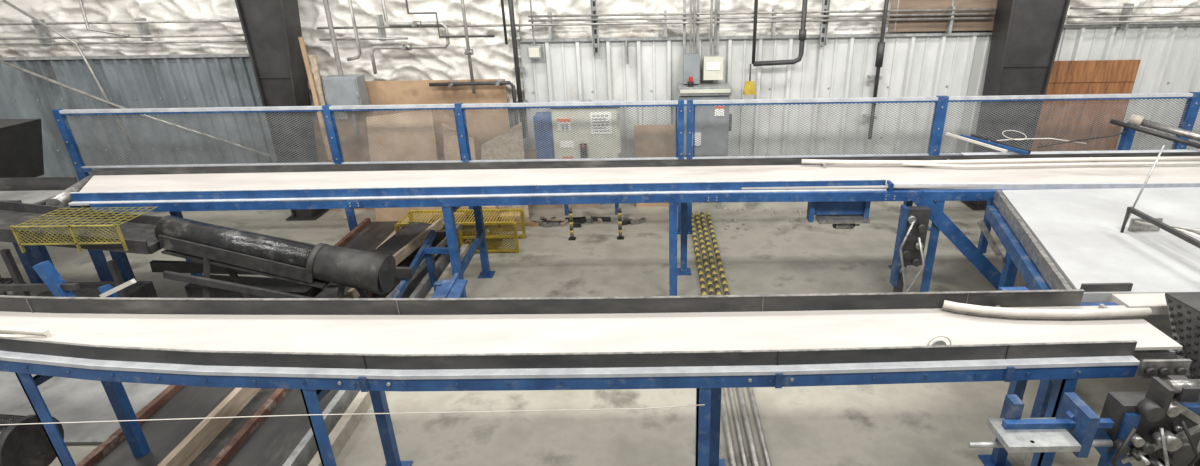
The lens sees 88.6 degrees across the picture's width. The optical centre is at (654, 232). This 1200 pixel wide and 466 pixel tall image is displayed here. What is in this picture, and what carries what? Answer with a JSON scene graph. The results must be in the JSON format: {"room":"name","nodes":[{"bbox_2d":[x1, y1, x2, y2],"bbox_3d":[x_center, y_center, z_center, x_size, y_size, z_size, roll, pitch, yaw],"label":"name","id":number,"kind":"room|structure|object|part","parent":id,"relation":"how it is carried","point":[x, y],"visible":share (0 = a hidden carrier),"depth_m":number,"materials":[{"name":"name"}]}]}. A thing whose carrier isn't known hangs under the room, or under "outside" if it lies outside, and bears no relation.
{"room":"factory floor","nodes":[
{"label":"factory floor","id":0,"kind":"room"},
{"bbox_2d":[0,57,277,207],"bbox_3d":[-8.699,-1.516,9.722,5.650,2.500,0.040,-1,23,0],"label":"wall panel","id":1,"kind":"object","parent":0,"point":[203,82],"visible":0.43,"depth_m":9.49,"materials":[{"name":"metal"}]},
{"bbox_2d":[235,0,328,220],"bbox_3d":[-5.447,-2.416,9.038,0.860,4.600,0.500,-1,23,0],"label":"column","id":2,"kind":"structure","parent":0,"point":[271,29],"depth_m":8.90,"materials":[{"name":"metal"}]},
{"bbox_2d":[312,0,529,148],"bbox_3d":[-0.544,-2.916,9.537,27.000,5.000,0.150,-1,23,0],"label":"wall","id":3,"kind":"structure","parent":0,"point":[516,0],"depth_m":9.88,"materials":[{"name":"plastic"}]},
{"bbox_2d":[0,0,248,56],"bbox_3d":[-8.855,-3.598,9.003,6.400,2.300,0.170,-1,23,0],"label":"insulation","id":4,"kind":"object","parent":3,"relation":"attached to","point":[49,10],"visible":0.56,"depth_m":9.22},
{"bbox_2d":[298,0,524,105],"bbox_3d":[-3.851,-3.350,9.138,3.600,3.000,0.170,-1,23,0],"label":"insulation","id":5,"kind":"object","parent":3,"relation":"attached to","point":[492,58],"visible":0.48,"depth_m":9.32},
{"bbox_2d":[518,0,1199,38],"bbox_3d":[4.942,-3.874,8.974,14.000,2.150,0.169,-1,23,0],"label":"insulation","id":6,"kind":"object","parent":3,"relation":"attached to","point":[539,7],"visible":0.45,"depth_m":9.23},
{"bbox_2d":[0,201,1199,465],"bbox_3d":[-0.473,1.776,5.082,27.000,0.200,12.000,-1,23,0],"label":"floor","id":7,"kind":"structure","parent":0,"point":[909,424],"depth_m":5.61,"materials":[{"name":"concrete"}]},
{"bbox_2d":[0,414,63,465],"bbox_3d":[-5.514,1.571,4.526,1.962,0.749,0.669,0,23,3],"label":"tire","id":8,"kind":"object","parent":7,"relation":"on","point":[20,445],"visible":0.67,"depth_m":4.43,"materials":[{"name":"rubber"}]},
{"bbox_2d":[0,119,113,283],"bbox_3d":[-8.030,-0.253,7.404,2.350,1.950,1.460,-1,23,0],"label":"hopper","id":9,"kind":"object","parent":7,"relation":"on","point":[21,145],"visible":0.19,"depth_m":7.42,"materials":[{"name":"black paint"}]},
{"bbox_2d":[0,260,135,296],"bbox_3d":[-6.360,0.670,6.246,2.861,1.124,0.830,-1,23,0],"label":"frame","id":10,"kind":"object","parent":7,"relation":"on","point":[53,281],"visible":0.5,"depth_m":5.80,"materials":[{"name":"paint"}]},
{"bbox_2d":[0,371,168,444],"bbox_3d":[-5.728,1.541,5.493,2.500,0.060,1.000,-1,23,0],"label":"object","id":11,"kind":"structure","parent":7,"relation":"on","point":[66,399],"depth_m":5.51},
{"bbox_2d":[0,201,412,297],"bbox_3d":[-5.440,0.297,6.480,5.535,1.598,1.120,-1,23,0],"label":"machine","id":12,"kind":"object","parent":7,"relation":"on","point":[297,269],"depth_m":6.10,"materials":[{"name":"black metal"}]},
{"bbox_3d":[-5.651,-0.046,6.144,1.020,0.280,0.530,-1,23,0],"label":"yellow mesh discharge guard","id":13,"kind":"part","parent":12,"relation":"part of","materials":[{"name":"yellow metal"}]},
{"bbox_2d":[76,217,472,465],"bbox_3d":[-3.434,1.093,6.296,1.780,0.200,6.400,-1,23,0],"label":"conveyor","id":14,"kind":"structure","parent":7,"relation":"on","point":[276,440],"depth_m":5.09,"materials":[{"name":"black rubber"},{"name":"steel"},{"name":"wood"}]},
{"bbox_2d":[298,37,346,218],"bbox_3d":[-4.964,-1.547,9.274,0.175,2.710,0.472,-15,27,-31],"label":"lumber","id":15,"kind":"object","parent":7,"relation":"on","point":[319,100],"visible":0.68,"depth_m":9.04,"materials":[{"name":"brown wood"}]},
{"bbox_2d":[314,219,484,297],"bbox_3d":[-2.916,0.468,7.134,1.698,0.688,2.457,-1,23,0],"label":"frame","id":16,"kind":"object","parent":7,"relation":"on","point":[418,239],"visible":0.46,"depth_m":7.28,"materials":[{"name":"blue paint"}]},
{"bbox_2d":[366,110,441,221],"bbox_3d":[-3.790,-0.978,9.274,1.050,1.720,0.300,-1,23,0],"label":"cardboard sheet","id":17,"kind":"object","parent":7,"relation":"on","point":[382,214],"visible":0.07,"depth_m":9.18,"materials":[{"name":"brown cardboard"}]},
{"bbox_2d":[442,123,475,208],"bbox_3d":[-2.964,-0.908,9.362,0.500,1.500,0.300,-1,23,0],"label":"cardboard sheet","id":18,"kind":"object","parent":7,"relation":"on","point":[461,207],"visible":0.21,"depth_m":9.28,"materials":[{"name":"brown cardboard"}]},
{"bbox_2d":[394,209,525,252],"bbox_3d":[-2.701,-0.024,8.597,1.640,0.456,0.540,-1,23,0],"label":"guard","id":19,"kind":"object","parent":7,"relation":"on","point":[468,231],"visible":0.57,"depth_m":8.42,"materials":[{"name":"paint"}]},
{"bbox_2d":[432,206,521,230],"bbox_3d":[-2.654,-0.245,9.188,1.300,0.404,0.210,-1,23,0],"label":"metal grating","id":20,"kind":"object","parent":7,"relation":"on","point":[518,217],"visible":0.27,"depth_m":9.10,"materials":[{"name":"metal"}]},
{"bbox_2d":[313,79,675,209],"bbox_3d":[-2.546,-1.376,9.711,5.750,2.080,0.100,-1,23,0],"label":"board","id":21,"kind":"object","parent":7,"relation":"on","point":[402,92],"visible":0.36,"depth_m":9.50,"materials":[{"name":"brown wood"}]},
{"bbox_2d":[322,0,369,134],"bbox_3d":[-4.614,-2.886,8.835,0.500,3.000,0.400,-1,23,0],"label":"junction box","id":22,"kind":"object","parent":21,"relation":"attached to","point":[340,89],"visible":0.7,"depth_m":8.98,"materials":[{"name":"metal"}]},
{"bbox_2d":[481,123,529,220],"bbox_3d":[-2.319,-0.918,9.362,0.710,1.500,0.300,-1,23,0],"label":"plywood sheet","id":23,"kind":"object","parent":7,"relation":"on","point":[525,208],"visible":0.14,"depth_m":9.30,"materials":[{"name":"brown wood"}]},
{"bbox_2d":[568,208,575,239],"bbox_3d":[-1.202,-0.128,8.779,0.100,0.465,0.100,-1,23,0],"label":"bollard","id":24,"kind":"object","parent":7,"relation":"on","point":[571,237],"visible":1,"depth_m":8.77,"materials":[{"name":"yellow metal"}]},
{"bbox_2d":[533,99,622,214],"bbox_3d":[-1.137,-1.129,9.436,1.320,1.800,0.555,-1,23,0],"label":"tall cabinet","id":25,"kind":"object","parent":7,"relation":"on","point":[566,206],"visible":0.54,"depth_m":9.13,"materials":[{"name":"metal"}]},
{"bbox_2d":[525,216,645,227],"bbox_3d":[-1.122,-0.177,9.416,1.953,0.060,0.355,-1,23,0],"label":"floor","id":26,"kind":"structure","parent":7,"relation":"on","point":[543,221],"depth_m":9.38,"materials":[{"name":"black rubber"}]},
{"bbox_2d":[0,289,1191,465],"bbox_3d":[-1.497,1.225,4.224,9.406,1.510,0.881,0,23,2],"label":"conveyor","id":27,"kind":"object","parent":7,"relation":"on","point":[708,344],"depth_m":3.86,"materials":[{"name":"rubber"}]},
{"bbox_2d":[0,326,51,337],"bbox_3d":[-4.580,0.649,4.003,1.273,0.048,0.200,3,23,10],"label":"guide","id":28,"kind":"object","parent":27,"relation":"on","point":[24,332],"visible":1,"depth_m":3.98,"materials":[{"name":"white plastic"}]},
{"bbox_2d":[0,404,704,424],"bbox_3d":[-2.444,1.083,3.613,5.480,0.035,0.056,-1,23,0],"label":"pull cord","id":29,"kind":"object","parent":27,"relation":"attached to","point":[701,404],"visible":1,"depth_m":3.61,"materials":[{"name":"white fabric"}]},
{"bbox_3d":[1.730,0.676,3.723,0.150,0.125,0.010,-1,23,0],"label":"clear plastic arc guard","id":30,"kind":"part","parent":27,"relation":"part of","materials":[{"name":"clear plastic"}]},
{"bbox_2d":[942,300,1151,318],"bbox_3d":[2.567,0.507,4.042,1.283,0.081,0.202,-1,23,0],"label":"guide","id":31,"kind":"object","parent":27,"relation":"on","point":[1103,311],"visible":1,"depth_m":3.97,"materials":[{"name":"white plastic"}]},
{"bbox_2d":[617,208,623,239],"bbox_3d":[-0.502,-0.139,8.779,0.100,0.465,0.100,-1,23,0],"label":"bollard","id":32,"kind":"object","parent":7,"relation":"on","point":[620,237],"visible":1,"depth_m":8.77,"materials":[{"name":"yellow metal"}]},
{"bbox_2d":[46,152,1199,297],"bbox_3d":[0.342,-0.006,7.132,14.316,1.475,1.150,-1,23,0],"label":"conveyor","id":33,"kind":"object","parent":7,"relation":"on","point":[454,185],"visible":0.77,"depth_m":6.78,"materials":[{"name":"rubber"}]},
{"bbox_2d":[806,201,870,228],"bbox_3d":[2.022,-0.224,6.763,0.650,0.365,0.220,-1,23,0],"label":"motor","id":34,"kind":"object","parent":33,"relation":"attached to","point":[849,214],"visible":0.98,"depth_m":6.73,"materials":[{"name":"blue paint"}]},
{"bbox_2d":[801,156,1199,167],"bbox_3d":[4.512,-0.824,7.135,5.554,0.085,0.338,-1,23,0],"label":"guide","id":35,"kind":"object","parent":33,"relation":"on","point":[1096,161],"visible":1,"depth_m":7.15,"materials":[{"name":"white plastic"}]},
{"bbox_2d":[52,92,1199,233],"bbox_3d":[0.694,-0.919,8.676,17.785,1.950,0.180,-1,23,0],"label":"fence","id":36,"kind":"object","parent":7,"relation":"on","point":[1192,105],"visible":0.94,"depth_m":8.44,"materials":[{"name":"blue metal"}]},
{"bbox_2d":[678,0,731,208],"bbox_3d":[0.749,-2.378,9.113,0.810,4.300,0.475,-1,23,0],"label":"electrical box","id":37,"kind":"object","parent":7,"relation":"on","point":[691,87],"visible":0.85,"depth_m":9.09,"materials":[{"name":"metal"}]},
{"bbox_2d":[692,212,771,465],"bbox_3d":[0.719,0.978,6.598,0.329,0.057,6.600,-1,23,0],"label":"bundle","id":38,"kind":"object","parent":7,"relation":"on","point":[727,429],"visible":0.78,"depth_m":5.43,"materials":[{"name":"silver metal"}]},
{"bbox_2d":[718,207,817,229],"bbox_3d":[1.760,-0.233,9.505,1.495,0.060,0.935,-1,23,0],"label":"debris","id":39,"kind":"object","parent":7,"relation":"on","point":[724,208],"visible":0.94,"depth_m":9.38,"materials":[{"name":"stone"}]},
{"bbox_2d":[889,205,930,291],"bbox_3d":[2.777,0.300,6.645,0.373,1.220,0.214,-1,23,0],"label":"conveyor drive mechanism","id":40,"kind":"object","parent":7,"relation":"on","point":[913,222],"visible":0.84,"depth_m":6.55,"materials":[{"name":"metal"}]},
{"bbox_2d":[977,220,1020,286],"bbox_3d":[3.747,0.406,6.486,0.797,1.114,0.029,5,24,14],"label":"bar","id":41,"kind":"object","parent":7,"relation":"on","point":[984,229],"visible":0.64,"depth_m":6.42,"materials":[{"name":"metal"}]},
{"bbox_2d":[946,114,1199,252],"bbox_3d":[5.741,-0.649,8.181,3.700,1.697,0.980,-1,23,0],"label":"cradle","id":42,"kind":"object","parent":7,"relation":"on","point":[1134,122],"visible":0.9,"depth_m":7.94,"materials":[{"name":"metal"}]},
{"bbox_2d":[968,375,1199,465],"bbox_3d":[2.533,1.480,3.692,1.420,1.340,0.330,-1,23,0],"label":"conveyor drive assembly","id":43,"kind":"object","parent":7,"relation":"on","point":[1159,425],"visible":1,"depth_m":3.52,"materials":[{"name":"blue paint"}]},
{"bbox_2d":[985,187,1199,417],"bbox_3d":[4.732,0.622,5.501,4.356,1.460,2.406,-1,23,0],"label":"conveyor","id":44,"kind":"object","parent":7,"relation":"on","point":[1056,239],"visible":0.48,"depth_m":5.15,"materials":[{"name":"metal"}]},
{"bbox_2d":[1120,145,1199,247],"bbox_3d":[4.176,-0.049,4.414,0.428,0.750,1.728,-1,23,0],"label":"diverter arm","id":45,"kind":"object","parent":44,"relation":"on","point":[1145,223],"visible":1,"depth_m":5.08},
{"bbox_2d":[1165,292,1199,465],"bbox_3d":[3.694,1.216,4.000,0.850,1.555,0.750,-1,23,0],"label":"hood","id":46,"kind":"object","parent":7,"relation":"on","point":[1183,307],"visible":0.73,"depth_m":3.88,"materials":[{"name":"metal"}]},
{"bbox_2d":[520,35,991,202],"bbox_3d":[1.674,-1.748,9.711,7.400,2.650,0.060,-1,23,0],"label":"panel","id":47,"kind":"object","parent":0,"point":[913,66],"visible":0.43,"depth_m":9.46,"materials":[{"name":"metal"}]},
{"bbox_2d":[0,22,1199,59],"bbox_3d":[-0.043,-2.890,9.199,23.000,0.280,0.100,-1,23,0],"label":"trim","id":48,"kind":"structure","parent":47,"relation":"attached to","point":[1196,23],"depth_m":9.16,"materials":[{"name":"metal"}]},
{"bbox_2d":[0,3,1199,46],"bbox_3d":[-0.046,-3.087,9.036,23.000,0.370,0.187,-1,23,0],"label":"pipes","id":49,"kind":"object","parent":48,"relation":"attached to","point":[45,39],"visible":0.97,"depth_m":8.94,"materials":[{"name":"metal"}]},
{"bbox_2d":[0,0,269,155],"bbox_3d":[-7.837,-2.381,9.064,3.617,2.622,0.092,-1,23,0],"label":"conduit","id":50,"kind":"object","parent":49,"relation":"attached to","point":[106,100],"visible":0.84,"depth_m":9.05,"materials":[{"name":"grey metal"}]},
{"bbox_2d":[347,0,518,125],"bbox_3d":[-3.330,-2.729,8.934,2.431,3.200,0.225,-1,23,0],"label":"process pipework","id":51,"kind":"object","parent":49,"relation":"attached to","point":[468,51],"visible":0.98,"depth_m":8.98,"materials":[{"name":"metal"}]},
{"bbox_2d":[501,0,527,137],"bbox_3d":[-2.101,-3.037,8.976,0.210,3.300,0.233,-1,23,0],"label":"vertical conduit","id":52,"kind":"object","parent":49,"relation":"attached to","point":[513,34],"visible":0.81,"depth_m":9.00,"materials":[{"name":"metal"}]},
{"bbox_2d":[527,0,542,58],"bbox_3d":[-1.814,-3.559,8.814,0.200,2.020,0.130,-1,23,0],"label":"junction box","id":53,"kind":"object","parent":49,"relation":"attached to","point":[534,51],"visible":1,"depth_m":9.11,"materials":[{"name":"metal"}]},
{"bbox_2d":[590,0,599,55],"bbox_3d":[-0.893,-3.538,8.834,0.100,1.900,0.080,-1,23,0],"label":"channel","id":54,"kind":"object","parent":49,"relation":"attached to","point":[593,3],"visible":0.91,"depth_m":9.07,"materials":[{"name":"metal"}]},
{"bbox_2d":[743,0,807,94],"bbox_3d":[1.758,-3.341,8.760,0.895,2.680,0.105,-1,23,0],"label":"conduit","id":55,"kind":"object","parent":49,"relation":"attached to","point":[749,89],"visible":1,"depth_m":9.02,"materials":[{"name":"metal"}]},
{"bbox_2d":[819,0,830,45],"bbox_3d":[2.496,-3.635,8.815,0.100,1.800,0.080,-1,23,0],"label":"channel","id":56,"kind":"object","parent":49,"relation":"attached to","point":[823,34],"visible":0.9,"depth_m":9.06,"materials":[{"name":"metal"}]},
{"bbox_2d":[888,0,997,31],"bbox_3d":[4.359,-3.434,8.941,1.780,0.920,0.025,-1,23,0],"label":"board","id":57,"kind":"object","parent":49,"relation":"attached to","point":[981,24],"visible":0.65,"depth_m":9.03,"materials":[{"name":"wood"}]},
{"bbox_2d":[625,40,628,63],"bbox_3d":[-0.421,-2.707,9.165,0.040,0.340,0.080,-1,23,0],"label":"channel","id":58,"kind":"object","parent":48,"relation":"attached to","point":[626,41],"visible":1,"depth_m":9.14,"materials":[{"name":"metal"}]},
{"bbox_2d":[863,0,888,138],"bbox_3d":[3.334,-3.069,8.986,0.160,3.400,0.252,-1,23,0],"label":"vertical conduit","id":59,"kind":"object","parent":47,"relation":"attached to","point":[881,45],"visible":0.93,"depth_m":9.07,"materials":[{"name":"metal"}]},
{"bbox_2d":[961,0,1069,210],"bbox_3d":[5.412,-2.579,9.038,0.900,4.600,0.500,-1,23,0],"label":"column","id":60,"kind":"structure","parent":0,"point":[1026,35],"depth_m":8.91,"materials":[{"name":"metal"}]},
{"bbox_2d":[1055,22,1199,149],"bbox_3d":[8.748,-1.900,9.692,5.450,2.750,0.060,-1,23,0],"label":"panel","id":61,"kind":"object","parent":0,"point":[1169,56],"visible":0.25,"depth_m":9.36,"materials":[{"name":"metal"}]},
{"bbox_2d":[1031,60,1140,150],"bbox_3d":[6.574,-1.618,9.718,1.635,2.170,0.045,-1,23,0],"label":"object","id":62,"kind":"structure","parent":61,"relation":"attached to","point":[1084,76],"depth_m":9.47,"materials":[{"name":"orange wood"}]}
]}

